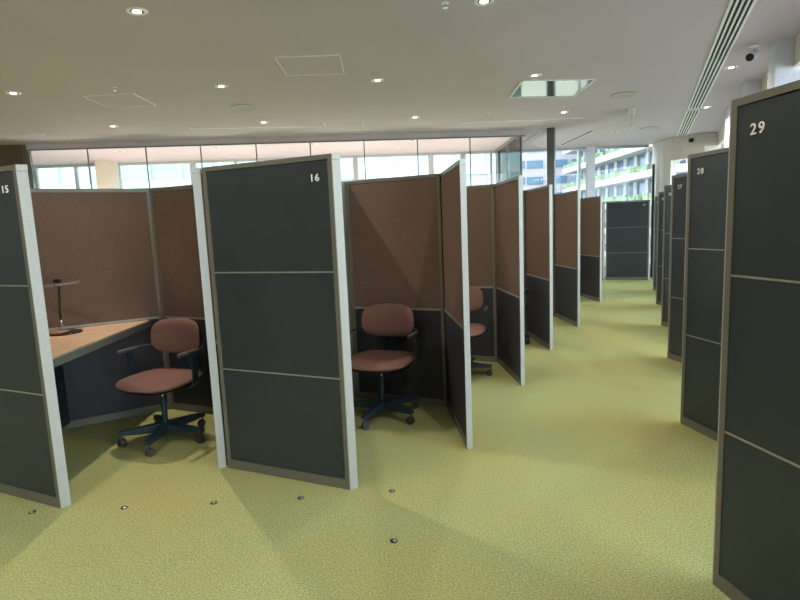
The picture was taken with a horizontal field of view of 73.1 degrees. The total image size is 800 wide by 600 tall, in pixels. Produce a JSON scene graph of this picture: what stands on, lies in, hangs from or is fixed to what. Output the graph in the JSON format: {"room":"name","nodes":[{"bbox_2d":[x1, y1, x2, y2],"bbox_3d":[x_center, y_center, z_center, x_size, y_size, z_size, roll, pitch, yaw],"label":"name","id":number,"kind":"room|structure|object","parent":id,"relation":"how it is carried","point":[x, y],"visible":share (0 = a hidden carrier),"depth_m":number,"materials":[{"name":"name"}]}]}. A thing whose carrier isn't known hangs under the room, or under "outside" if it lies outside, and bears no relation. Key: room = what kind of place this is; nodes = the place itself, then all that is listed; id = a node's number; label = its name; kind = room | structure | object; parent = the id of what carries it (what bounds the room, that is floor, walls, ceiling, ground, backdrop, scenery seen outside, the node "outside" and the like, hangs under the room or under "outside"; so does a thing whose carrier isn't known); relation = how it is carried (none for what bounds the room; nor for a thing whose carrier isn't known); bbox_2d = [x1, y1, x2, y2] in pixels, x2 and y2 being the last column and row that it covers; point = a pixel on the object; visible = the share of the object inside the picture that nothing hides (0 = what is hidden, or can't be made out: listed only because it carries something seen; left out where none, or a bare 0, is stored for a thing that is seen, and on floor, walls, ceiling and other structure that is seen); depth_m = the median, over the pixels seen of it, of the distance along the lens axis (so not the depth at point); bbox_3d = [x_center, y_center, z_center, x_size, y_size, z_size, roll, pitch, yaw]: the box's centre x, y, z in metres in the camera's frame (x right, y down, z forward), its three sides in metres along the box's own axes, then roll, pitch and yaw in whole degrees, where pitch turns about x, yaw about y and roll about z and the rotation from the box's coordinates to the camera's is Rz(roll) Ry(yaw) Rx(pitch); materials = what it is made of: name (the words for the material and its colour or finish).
{"room":"cubicle office","nodes":[
{"label":"cubicle office","id":0,"kind":"room"},
{"bbox_2d":[0,145,22,166],"bbox_3d":[-8.454,-1.019,9.227,4.224,3.027,0.106,-3,8,-4],"label":"wall","id":1,"kind":"structure","parent":0,"point":[12,154],"depth_m":9.14,"materials":[{"name":"brown wood"}]},
{"bbox_2d":[21,145,35,188],"bbox_3d":[-6.319,-1.132,9.402,0.079,3.027,0.141,-3,8,-4],"label":"trim","id":2,"kind":"structure","parent":1,"relation":"attached to","point":[25,154],"depth_m":9.19,"materials":[{"name":"grey metal"}]},
{"bbox_2d":[25,130,525,188],"bbox_3d":[-1.995,-1.364,9.715,8.712,3.027,0.088,-3,8,-4],"label":"glass","id":3,"kind":"object","parent":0,"point":[518,133],"visible":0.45,"depth_m":9.47,"materials":[{"name":"glass"}]},
{"bbox_2d":[0,275,730,599],"bbox_3d":[-1.543,0.984,3.952,17.954,0.106,18.148,-2,8,0],"label":"floor","id":4,"kind":"structure","parent":0,"point":[584,479],"depth_m":2.71,"materials":[{"name":"green carpet"}]},
{"bbox_2d":[0,164,70,508],"bbox_3d":[-2.173,0.211,2.891,0.864,1.761,0.041,1,8,24],"label":"divider panel","id":5,"kind":"object","parent":4,"relation":"on","point":[33,467],"visible":1,"depth_m":2.78,"materials":[{"name":"fabric"}]},
{"bbox_2d":[33,165,40,188],"bbox_3d":[-8.085,-1.402,11.919,0.507,3.036,0.123,-3,8,-4],"label":"window","id":6,"kind":"structure","parent":4,"relation":"on","point":[36,170],"depth_m":11.73,"materials":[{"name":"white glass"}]},
{"bbox_2d":[36,164,80,188],"bbox_3d":[-7.426,-1.435,11.964,0.860,3.036,0.123,-3,8,-4],"label":"window","id":7,"kind":"structure","parent":4,"relation":"on","point":[76,169],"depth_m":11.75,"materials":[{"name":"white metal"}]},
{"bbox_2d":[76,163,123,188],"bbox_3d":[-6.556,-1.480,12.023,0.931,3.036,0.123,-3,8,-4],"label":"window","id":8,"kind":"structure","parent":4,"relation":"on","point":[77,165],"depth_m":11.83,"materials":[{"name":"white metal"}]},
{"bbox_2d":[30,189,170,429],"bbox_3d":[-2.243,0.053,4.089,0.792,1.760,0.040,-7,9,-30],"label":"divider panel","id":9,"kind":"object","parent":4,"relation":"on","point":[101,239],"visible":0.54,"depth_m":4.06,"materials":[{"name":"fabric"}]},
{"bbox_2d":[49,320,151,428],"bbox_3d":[-2.254,0.629,3.582,0.706,0.739,1.430,-2,8,0],"label":"desk","id":10,"kind":"object","parent":4,"relation":"on","point":[66,348],"visible":0.37,"depth_m":3.69,"materials":[{"name":"brown wood"}]},
{"bbox_2d":[43,279,82,335],"bbox_3d":[-2.352,0.043,3.753,0.222,0.382,0.222,5,11,44],"label":"desk lamp","id":11,"kind":"object","parent":10,"relation":"on","point":[63,332],"visible":0.92,"depth_m":3.73,"materials":[{"name":"brown metal"}]},
{"bbox_2d":[119,160,196,184],"bbox_3d":[-5.294,-1.544,12.109,1.645,3.036,0.123,-3,8,-4],"label":"window","id":12,"kind":"structure","parent":4,"relation":"on","point":[191,163],"depth_m":11.89,"materials":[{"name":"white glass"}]},
{"bbox_2d":[115,318,205,456],"bbox_3d":[-1.611,0.561,3.671,0.578,0.814,0.584,0,8,20],"label":"office chair","id":13,"kind":"object","parent":4,"relation":"on","point":[182,336],"visible":1,"depth_m":3.67,"materials":[{"name":"fabric"}]},
{"bbox_2d":[149,189,171,408],"bbox_3d":[-1.889,0.012,4.282,0.032,1.760,0.032,-2,8,0],"label":"post","id":14,"kind":"object","parent":4,"relation":"on","point":[149,189],"visible":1,"depth_m":4.23,"materials":[{"name":"grey metal"}]},
{"bbox_2d":[150,185,213,414],"bbox_3d":[-1.546,0.018,4.135,0.735,1.760,0.040,1,8,24],"label":"divider panel","id":15,"kind":"object","parent":4,"relation":"on","point":[173,207],"visible":0.54,"depth_m":4.15,"materials":[{"name":"fabric"}]},
{"bbox_2d":[191,167,227,468],"bbox_3d":[-1.146,0.082,3.533,0.040,1.761,0.874,-3,8,-6],"label":"divider panel","id":16,"kind":"object","parent":4,"relation":"on","point":[197,178],"visible":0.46,"depth_m":3.12,"materials":[{"name":"metal"}]},
{"bbox_2d":[195,159,236,163],"bbox_3d":[-4.055,-1.608,12.194,0.957,3.036,0.123,-3,8,-4],"label":"window","id":17,"kind":"structure","parent":4,"relation":"on","point":[222,160],"depth_m":11.96,"materials":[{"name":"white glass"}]},
{"bbox_2d":[236,158,279,161],"bbox_3d":[-3.106,-1.656,12.259,0.992,3.036,0.123,-3,8,-4],"label":"window","id":18,"kind":"structure","parent":4,"relation":"on","point":[252,159],"depth_m":12.02,"materials":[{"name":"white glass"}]},
{"bbox_2d":[202,153,357,489],"bbox_3d":[-0.664,0.139,2.960,0.864,1.761,0.041,1,8,24],"label":"divider panel","id":19,"kind":"object","parent":4,"relation":"on","point":[275,228],"visible":1,"depth_m":2.92,"materials":[{"name":"fabric"}]},
{"bbox_2d":[280,155,358,180],"bbox_3d":[-1.766,-1.725,12.350,1.742,3.036,0.123,-3,8,-4],"label":"window","id":20,"kind":"structure","parent":4,"relation":"on","point":[355,157],"depth_m":12.16,"materials":[{"name":"glass"}]},
{"bbox_2d":[341,181,355,398],"bbox_3d":[-0.749,-0.020,4.167,0.792,1.760,0.040,-7,9,-30],"label":"divider panel","id":21,"kind":"object","parent":4,"relation":"on","point":[342,182],"visible":0.16,"depth_m":4.33,"materials":[{"name":"laminate"}]},
{"bbox_2d":[344,181,357,397],"bbox_3d":[-0.388,-0.061,4.363,0.032,1.760,0.032,-2,8,0],"label":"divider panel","id":22,"kind":"object","parent":4,"relation":"on","point":[344,181],"visible":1,"depth_m":4.33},
{"bbox_2d":[350,303,418,429],"bbox_3d":[-0.152,0.462,3.953,0.581,0.814,0.594,0,8,20],"label":"office chair","id":23,"kind":"object","parent":4,"relation":"on","point":[392,320],"visible":0.92,"depth_m":4.00,"materials":[{"name":"brown fabric"}]},
{"bbox_2d":[390,538,397,542],"bbox_3d":[-0.027,1.070,2.408,0.035,0.011,0.035,-2,8,0],"label":"stud","id":24,"kind":"object","parent":4,"relation":"on","point":[393,540],"visible":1,"depth_m":2.40,"materials":[{"name":"metal"}]},
{"bbox_2d":[358,153,433,173],"bbox_3d":[-0.069,-1.811,12.466,1.777,3.036,0.123,-3,8,-4],"label":"window","id":25,"kind":"structure","parent":4,"relation":"on","point":[430,155],"depth_m":12.26,"materials":[{"name":"white metal"}]},
{"bbox_2d":[346,173,446,406],"bbox_3d":[-0.026,-0.056,4.208,0.781,1.760,0.040,1,8,24],"label":"divider panel","id":26,"kind":"object","parent":4,"relation":"on","point":[395,223],"visible":0.83,"depth_m":4.16,"materials":[{"name":"fabric"}]},
{"bbox_2d":[433,151,465,158],"bbox_3d":[1.157,-1.874,12.549,0.798,3.036,0.123,-3,8,-4],"label":"window","id":27,"kind":"structure","parent":4,"relation":"on","point":[462,154],"depth_m":12.31,"materials":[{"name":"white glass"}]},
{"bbox_2d":[440,159,472,449],"bbox_3d":[0.372,0.001,3.660,0.040,1.761,0.865,-3,8,-3],"label":"divider panel","id":28,"kind":"object","parent":4,"relation":"on","point":[453,179],"visible":0.96,"depth_m":3.46,"materials":[{"name":"fabric"}]},
{"bbox_2d":[469,286,492,375],"bbox_3d":[0.553,0.295,4.971,0.578,0.814,0.584,0,8,16],"label":"office chair","id":29,"kind":"object","parent":4,"relation":"on","point":[475,294],"visible":0.25,"depth_m":4.97,"materials":[{"name":"brown fabric"}]},
{"bbox_2d":[466,184,496,361],"bbox_3d":[0.592,-0.254,5.487,0.774,1.760,0.040,1,8,24],"label":"divider panel","id":30,"kind":"object","parent":4,"relation":"on","point":[480,198],"visible":0.38,"depth_m":5.35,"materials":[{"name":"fabric"}]},
{"bbox_2d":[494,175,524,385],"bbox_3d":[0.989,-0.194,4.914,0.040,1.761,0.865,-3,8,-3],"label":"divider panel","id":31,"kind":"object","parent":4,"relation":"on","point":[508,194],"visible":1,"depth_m":4.79,"materials":[{"name":"fabric"}]},
{"bbox_2d":[523,190,526,334],"bbox_3d":[1.195,-0.446,6.725,0.739,1.760,0.040,1,8,24],"label":"divider panel","id":32,"kind":"object","parent":4,"relation":"on","point":[524,224],"visible":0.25,"depth_m":6.54,"materials":[{"name":"laminate"}]},
{"bbox_2d":[524,276,529,343],"bbox_3d":[1.214,0.095,6.250,0.578,0.814,0.584,2,9,30],"label":"office chair","id":33,"kind":"object","parent":4,"relation":"on","point":[527,341],"visible":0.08,"depth_m":6.15,"materials":[{"name":"black plastic"}]},
{"bbox_2d":[525,185,552,349],"bbox_3d":[1.582,-0.386,6.157,0.040,1.761,0.865,-3,8,-3],"label":"divider panel","id":34,"kind":"object","parent":4,"relation":"on","point":[538,201],"visible":0.99,"depth_m":6.06,"materials":[{"name":"fabric"}]},
{"bbox_2d":[547,127,555,193],"bbox_3d":[2.791,-1.591,9.942,0.132,3.036,0.194,1,8,22],"label":"column","id":35,"kind":"structure","parent":4,"relation":"on","point":[551,132],"depth_m":9.73,"materials":[{"name":"grey paint"}]},
{"bbox_2d":[522,147,580,198],"bbox_3d":[3.530,-1.990,12.675,1.395,3.036,0.123,-3,8,-1],"label":"window","id":36,"kind":"structure","parent":4,"relation":"on","point":[578,149],"depth_m":12.47,"materials":[{"name":"white metal"}]},
{"bbox_2d":[552,194,554,316],"bbox_3d":[1.886,-0.636,7.917,0.739,1.760,0.040,1,8,24],"label":"divider panel","id":37,"kind":"object","parent":4,"relation":"on","point":[552,194],"visible":0.15,"depth_m":7.77,"materials":[{"name":"laminate"}]},
{"bbox_2d":[554,190,579,326],"bbox_3d":[2.273,-0.576,7.349,0.040,1.761,0.865,-3,8,-3],"label":"divider panel","id":38,"kind":"object","parent":4,"relation":"on","point":[566,204],"visible":1,"depth_m":7.28,"materials":[{"name":"fabric"}]},
{"bbox_2d":[586,146,594,197],"bbox_3d":[4.434,-2.016,12.585,0.176,3.036,0.123,-2,8,0],"label":"column","id":39,"kind":"structure","parent":4,"relation":"on","point":[590,150],"depth_m":12.40,"materials":[{"name":"white paint"}]},
{"bbox_2d":[580,196,602,301],"bbox_3d":[3.317,-0.894,9.388,0.040,1.761,0.865,-3,8,-3],"label":"divider panel","id":40,"kind":"object","parent":4,"relation":"on","point":[590,207],"visible":0.95,"depth_m":9.32,"materials":[{"name":"fabric"}]},
{"bbox_2d":[602,202,604,279],"bbox_3d":[4.591,-1.359,12.441,0.040,1.761,0.447,-3,8,-6],"label":"divider panel","id":41,"kind":"object","parent":4,"relation":"on","point":[603,203],"visible":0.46,"depth_m":12.21,"materials":[{"name":"metal"}]},
{"bbox_2d":[605,199,650,279],"bbox_3d":[5.073,-1.324,12.029,0.917,1.761,0.041,1,8,23],"label":"divider panel","id":42,"kind":"object","parent":4,"relation":"on","point":[628,223],"visible":1,"depth_m":12.01,"materials":[{"name":"fabric"}]},
{"bbox_2d":[652,199,654,278],"bbox_3d":[5.839,-1.327,11.819,0.546,1.760,0.040,2,9,30],"label":"divider panel","id":43,"kind":"object","parent":4,"relation":"on","point":[654,199],"visible":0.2,"depth_m":11.93,"materials":[{"name":"fabric"}]},
{"bbox_2d":[653,196,657,289],"bbox_3d":[4.885,-1.013,9.778,0.042,1.761,0.852,-4,8,-10],"label":"divider panel","id":44,"kind":"object","parent":4,"relation":"on","point":[656,197],"visible":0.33,"depth_m":10.14,"materials":[{"name":"fabric"}]},
{"bbox_2d":[656,192,663,304],"bbox_3d":[4.152,-0.757,8.109,0.042,1.761,0.852,-4,8,-10],"label":"divider panel","id":45,"kind":"object","parent":4,"relation":"on","point":[660,195],"visible":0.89,"depth_m":8.46,"materials":[{"name":"fabric"}]},
{"bbox_2d":[661,185,670,326],"bbox_3d":[3.405,-0.495,6.395,0.042,1.761,0.852,-4,8,-10],"label":"divider panel","id":46,"kind":"object","parent":4,"relation":"on","point":[667,188],"visible":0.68,"depth_m":6.74,"materials":[{"name":"fabric"}]},
{"bbox_2d":[667,174,686,362],"bbox_3d":[2.693,-0.249,4.794,0.042,1.761,0.852,-4,8,-10],"label":"divider panel","id":47,"kind":"object","parent":4,"relation":"on","point":[679,182],"visible":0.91,"depth_m":5.10,"materials":[{"name":"fabric"}]},
{"bbox_2d":[680,147,728,440],"bbox_3d":[1.949,0.008,3.115,0.041,1.761,0.852,-4,8,-10],"label":"divider panel","id":48,"kind":"object","parent":4,"relation":"on","point":[707,172],"visible":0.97,"depth_m":3.35,"materials":[{"name":"fabric"}]},
{"bbox_2d":[724,106,729,147],"bbox_3d":[5.332,-1.528,8.686,0.229,3.036,0.264,1,8,22],"label":"column","id":49,"kind":"structure","parent":4,"relation":"on","point":[727,111],"depth_m":8.48,"materials":[{"name":"white paint"}]},
{"bbox_2d":[742,79,761,96],"bbox_3d":[4.612,-1.287,7.121,0.229,3.036,0.264,1,8,22],"label":"column","id":50,"kind":"structure","parent":4,"relation":"on","point":[750,87],"depth_m":6.83,"materials":[{"name":"white paint"}]},
{"bbox_2d":[712,80,799,599],"bbox_3d":[1.241,0.253,1.519,0.041,1.761,0.852,-4,8,-10],"label":"divider panel","id":51,"kind":"object","parent":4,"relation":"on","point":[756,544],"visible":1,"depth_m":1.76,"materials":[{"name":"fabric"}]},
{"bbox_2d":[718,33,799,148],"bbox_3d":[3.183,-0.775,3.766,0.106,3.036,19.888,1,8,25],"label":"window","id":52,"kind":"structure","parent":4,"relation":"on","point":[797,39],"depth_m":6.50,"materials":[{"name":"clear glass"}]},
{"bbox_2d":[767,38,799,88],"bbox_3d":[3.891,-1.046,5.555,0.229,3.036,0.264,1,8,22],"label":"column","id":53,"kind":"structure","parent":4,"relation":"on","point":[781,69],"depth_m":5.28,"materials":[{"name":"white paint"}]},
{"bbox_2d":[0,0,799,165],"bbox_3d":[-1.674,-2.140,3.531,17.954,0.132,18.148,-2,8,0],"label":"ceiling","id":54,"kind":"structure","parent":0,"point":[461,62],"depth_m":5.63,"materials":[{"name":"paint"}]},
{"bbox_2d":[5,91,21,94],"bbox_3d":[-4.279,-2.287,5.973,0.155,0.011,0.155,-2,8,0],"label":"recessed light","id":55,"kind":"object","parent":54,"relation":"in","point":[6,92],"visible":1,"depth_m":5.96,"materials":[{"name":"beige"}]},
{"bbox_2d":[83,93,155,107],"bbox_3d":[-3.364,-2.396,6.487,0.615,0.011,0.623,-2,8,0],"label":"ceiling hatch","id":56,"kind":"object","parent":54,"relation":"attached to","point":[124,99],"visible":1,"depth_m":6.48,"materials":[{"name":"paint"}]},
{"bbox_2d":[125,7,147,15],"bbox_3d":[-1.929,-2.114,3.958,0.155,0.011,0.155,-2,8,0],"label":"recessed light","id":57,"kind":"object","parent":54,"relation":"in","point":[136,11],"visible":1,"depth_m":3.95,"materials":[{"name":"beige"}]},
{"bbox_2d":[214,84,227,87],"bbox_3d":[-2.003,-2.392,6.042,0.155,0.011,0.155,-2,8,0],"label":"recessed light","id":58,"kind":"object","parent":54,"relation":"in","point":[215,85],"visible":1,"depth_m":6.03,"materials":[{"name":"beige"}]},
{"bbox_2d":[231,104,256,110],"bbox_3d":[-2.053,-2.531,7.098,0.334,0.012,0.334,-2,8,0],"label":"ceiling speaker","id":59,"kind":"object","parent":54,"relation":"attached to","point":[244,107],"visible":1,"depth_m":7.07},
{"bbox_2d":[190,126,321,128],"bbox_3d":[-2.241,-2.714,8.488,2.022,0.011,0.060,-4,8,-9],"label":"ceiling slot","id":60,"kind":"object","parent":54,"relation":"attached to","point":[291,126],"visible":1,"depth_m":8.46,"materials":[{"name":"grey metal"}]},
{"bbox_2d":[274,54,344,75],"bbox_3d":[-0.887,-2.358,5.432,0.632,0.011,0.641,-2,8,0],"label":"ceiling hatch","id":61,"kind":"object","parent":54,"relation":"attached to","point":[309,64],"visible":1,"depth_m":5.41,"materials":[{"name":"paint"}]},
{"bbox_2d":[323,120,363,127],"bbox_3d":[-0.882,-2.773,8.515,0.624,0.011,0.615,-2,8,0],"label":"ceiling hatch","id":62,"kind":"object","parent":54,"relation":"attached to","point":[341,123],"visible":1,"depth_m":8.51,"materials":[{"name":"paint"}]},
{"bbox_2d":[371,78,383,82],"bbox_3d":[-0.253,-2.469,6.068,0.155,0.011,0.155,-2,8,0],"label":"recessed light","id":63,"kind":"object","parent":54,"relation":"in","point":[376,80],"visible":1,"depth_m":6.06,"materials":[{"name":"beige"}]},
{"bbox_2d":[441,1,448,8],"bbox_3d":[0.339,-2.208,4.047,0.056,0.036,0.056,-2,8,0],"label":"sprinkler","id":64,"kind":"object","parent":54,"relation":"attached to","point":[445,3],"visible":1,"depth_m":4.04,"materials":[{"name":"silver metal"}]},
{"bbox_2d":[474,0,493,5],"bbox_3d":[0.629,-2.232,4.036,0.155,0.011,0.155,-2,8,0],"label":"recessed light","id":65,"kind":"object","parent":54,"relation":"in","point":[477,2],"visible":1,"depth_m":4.05,"materials":[{"name":"beige"}]},
{"bbox_2d":[459,117,583,123],"bbox_3d":[1.986,-2.937,8.829,2.031,0.011,0.060,-2,8,1],"label":"ceiling slot","id":66,"kind":"object","parent":54,"relation":"attached to","point":[576,117],"visible":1,"depth_m":8.81,"materials":[{"name":"grey metal"}]},
{"bbox_2d":[522,132,539,142],"bbox_3d":[2.559,-3.249,10.965,0.069,0.011,1.908,-3,8,-1],"label":"ceiling slot","id":67,"kind":"object","parent":54,"relation":"attached to","point":[536,133],"visible":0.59,"depth_m":10.61,"materials":[{"name":"grey metal"}]},
{"bbox_2d":[528,73,541,77],"bbox_3d":[1.531,-2.553,6.138,0.155,0.011,0.155,-2,8,0],"label":"recessed light","id":68,"kind":"object","parent":54,"relation":"in","point":[533,75],"visible":1,"depth_m":6.13,"materials":[{"name":"beige"}]},
{"bbox_2d":[508,79,596,97],"bbox_3d":[1.888,-2.658,6.801,0.927,0.011,0.962,-2,8,0],"label":"ceiling hatch","id":69,"kind":"object","parent":54,"relation":"attached to","point":[546,88],"visible":1,"depth_m":6.76,"materials":[{"name":"white glass"}]},
{"bbox_2d":[560,130,595,144],"bbox_3d":[3.583,-3.297,11.009,0.104,0.011,1.820,-3,8,-1],"label":"ceiling slot","id":70,"kind":"object","parent":54,"relation":"attached to","point":[590,131],"visible":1,"depth_m":10.87,"materials":[{"name":"grey metal"}]},
{"bbox_2d":[610,91,636,97],"bbox_3d":[3.011,-2.768,7.281,0.334,0.012,0.334,-2,8,0],"label":"ceiling speaker","id":71,"kind":"object","parent":54,"relation":"attached to","point":[627,93],"visible":1,"depth_m":7.26},
{"bbox_2d":[629,107,634,129],"bbox_3d":[3.599,-2.810,8.380,0.088,0.273,0.440,1,8,22],"label":"hanging sign","id":72,"kind":"object","parent":54,"relation":"hanging from","point":[631,109],"visible":1,"depth_m":8.22,"materials":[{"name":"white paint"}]},
{"bbox_2d":[641,126,659,129],"bbox_3d":[4.700,-3.224,10.133,0.334,0.012,0.334,-2,8,0],"label":"ceiling speaker","id":73,"kind":"object","parent":54,"relation":"attached to","point":[653,127],"visible":1,"depth_m":10.11},
{"bbox_2d":[676,109,699,137],"bbox_3d":[5.329,-3.238,10.045,0.192,0.013,3.291,1,8,24],"label":"ceiling vent","id":74,"kind":"object","parent":54,"relation":"in","point":[690,116],"visible":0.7,"depth_m":9.64,"materials":[{"name":"white metal"}]},
{"bbox_2d":[687,0,756,109],"bbox_3d":[2.195,-2.176,3.140,0.194,0.013,11.704,1,8,24],"label":"ceiling vent","id":75,"kind":"object","parent":54,"relation":"in","point":[737,13],"visible":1,"depth_m":5.33,"materials":[{"name":"white metal"}]},
{"bbox_2d":[723,65,738,69],"bbox_3d":[3.773,-2.648,6.147,0.155,0.011,0.155,-2,8,0],"label":"recessed light","id":76,"kind":"object","parent":54,"relation":"in","point":[731,66],"visible":1,"depth_m":6.14,"materials":[{"name":"beige"}]},
{"bbox_2d":[745,44,758,61],"bbox_3d":[3.505,-2.452,5.371,0.172,0.171,0.088,-9,10,-41],"label":"security camera","id":77,"kind":"object","parent":54,"relation":"attached to","point":[754,53],"visible":1,"depth_m":5.34,"materials":[{"name":"white paint"}]},
{"bbox_2d":[466,151,492,183],"bbox_3d":[1.833,-1.909,12.595,0.675,3.036,0.123,-3,8,-4],"label":"window","id":78,"kind":"structure","parent":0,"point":[467,152],"depth_m":12.39,"materials":[{"name":"white metal"}]},
{"bbox_2d":[495,137,520,182],"bbox_3d":[2.256,-1.757,11.306,0.044,3.027,2.490,-2,8,0],"label":"glass wall","id":79,"kind":"structure","parent":0,"point":[508,155],"depth_m":10.98,"materials":[{"name":"clear glass"}]},
{"bbox_2d":[652,138,674,198],"bbox_3d":[5.899,-2.027,12.213,0.179,3.036,0.925,-2,8,2],"label":"wall","id":80,"kind":"structure","parent":0,"point":[661,157],"depth_m":11.85,"materials":[{"name":"beige paint"}]},
{"bbox_2d":[581,145,648,276],"bbox_3d":[5.009,-2.056,12.701,1.611,3.036,0.089,-3,8,-1],"label":"window","id":81,"kind":"structure","parent":80,"relation":"in","point":[628,146],"depth_m":12.46,"materials":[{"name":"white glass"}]},
{"bbox_2d":[650,164,654,276],"bbox_3d":[5.756,-1.790,12.312,0.044,2.552,0.044,-2,8,0],"label":"trim","id":82,"kind":"structure","parent":80,"relation":"attached to","point":[653,165],"depth_m":12.28,"materials":[{"name":"metal"}]},
{"bbox_2d":[671,132,720,159],"bbox_3d":[6.187,-3.210,11.274,0.965,0.466,0.230,4,10,38],"label":"wall","id":83,"kind":"structure","parent":80,"relation":"attached to","point":[681,147],"depth_m":11.21,"materials":[{"name":"beige paint"}]},
{"bbox_3d":[-3.029,0.019,11.165,10.666,0.004,3.291,-2,8,0],"label":"floor","id":84,"kind":"structure","parent":0,"visible":0},
{"bbox_2d":[94,160,119,188],"bbox_3d":[-6.182,-1.448,11.669,0.317,3.036,0.370,-3,8,-4],"label":"column","id":85,"kind":"structure","parent":84,"relation":"on","point":[107,172],"depth_m":11.34,"materials":[{"name":"beige paint"}]},
{"label":"outside","id":86,"kind":"structure","parent":0,"visible":0},
{"bbox_3d":[17.649,0.792,80.121,352.000,0.352,352.000,-2,8,0],"label":"ground","id":87,"kind":"structure","parent":86,"visible":0},
{"bbox_2d":[35,153,495,188],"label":"window","id":88,"kind":"structure","parent":87,"relation":"on","point":[162,175],"depth_m":53.19,"materials":[{"name":"glass"}]},
{"bbox_2d":[522,151,576,193],"bbox_3d":[26.339,-23.019,107.045,18.480,38.720,10.780,-2,8,0],"label":"apartment building","id":89,"kind":"structure","parent":87,"relation":"on","point":[534,164],"depth_m":101.60,"materials":[{"name":"white concrete"}]},
{"bbox_2d":[562,145,687,274],"bbox_3d":[34.444,-16.131,77.939,10.781,32.176,39.248,-2,8,0],"label":"balcony building","id":90,"kind":"structure","parent":87,"relation":"on","point":[620,174],"depth_m":75.26,"materials":[{"name":"white concrete"}]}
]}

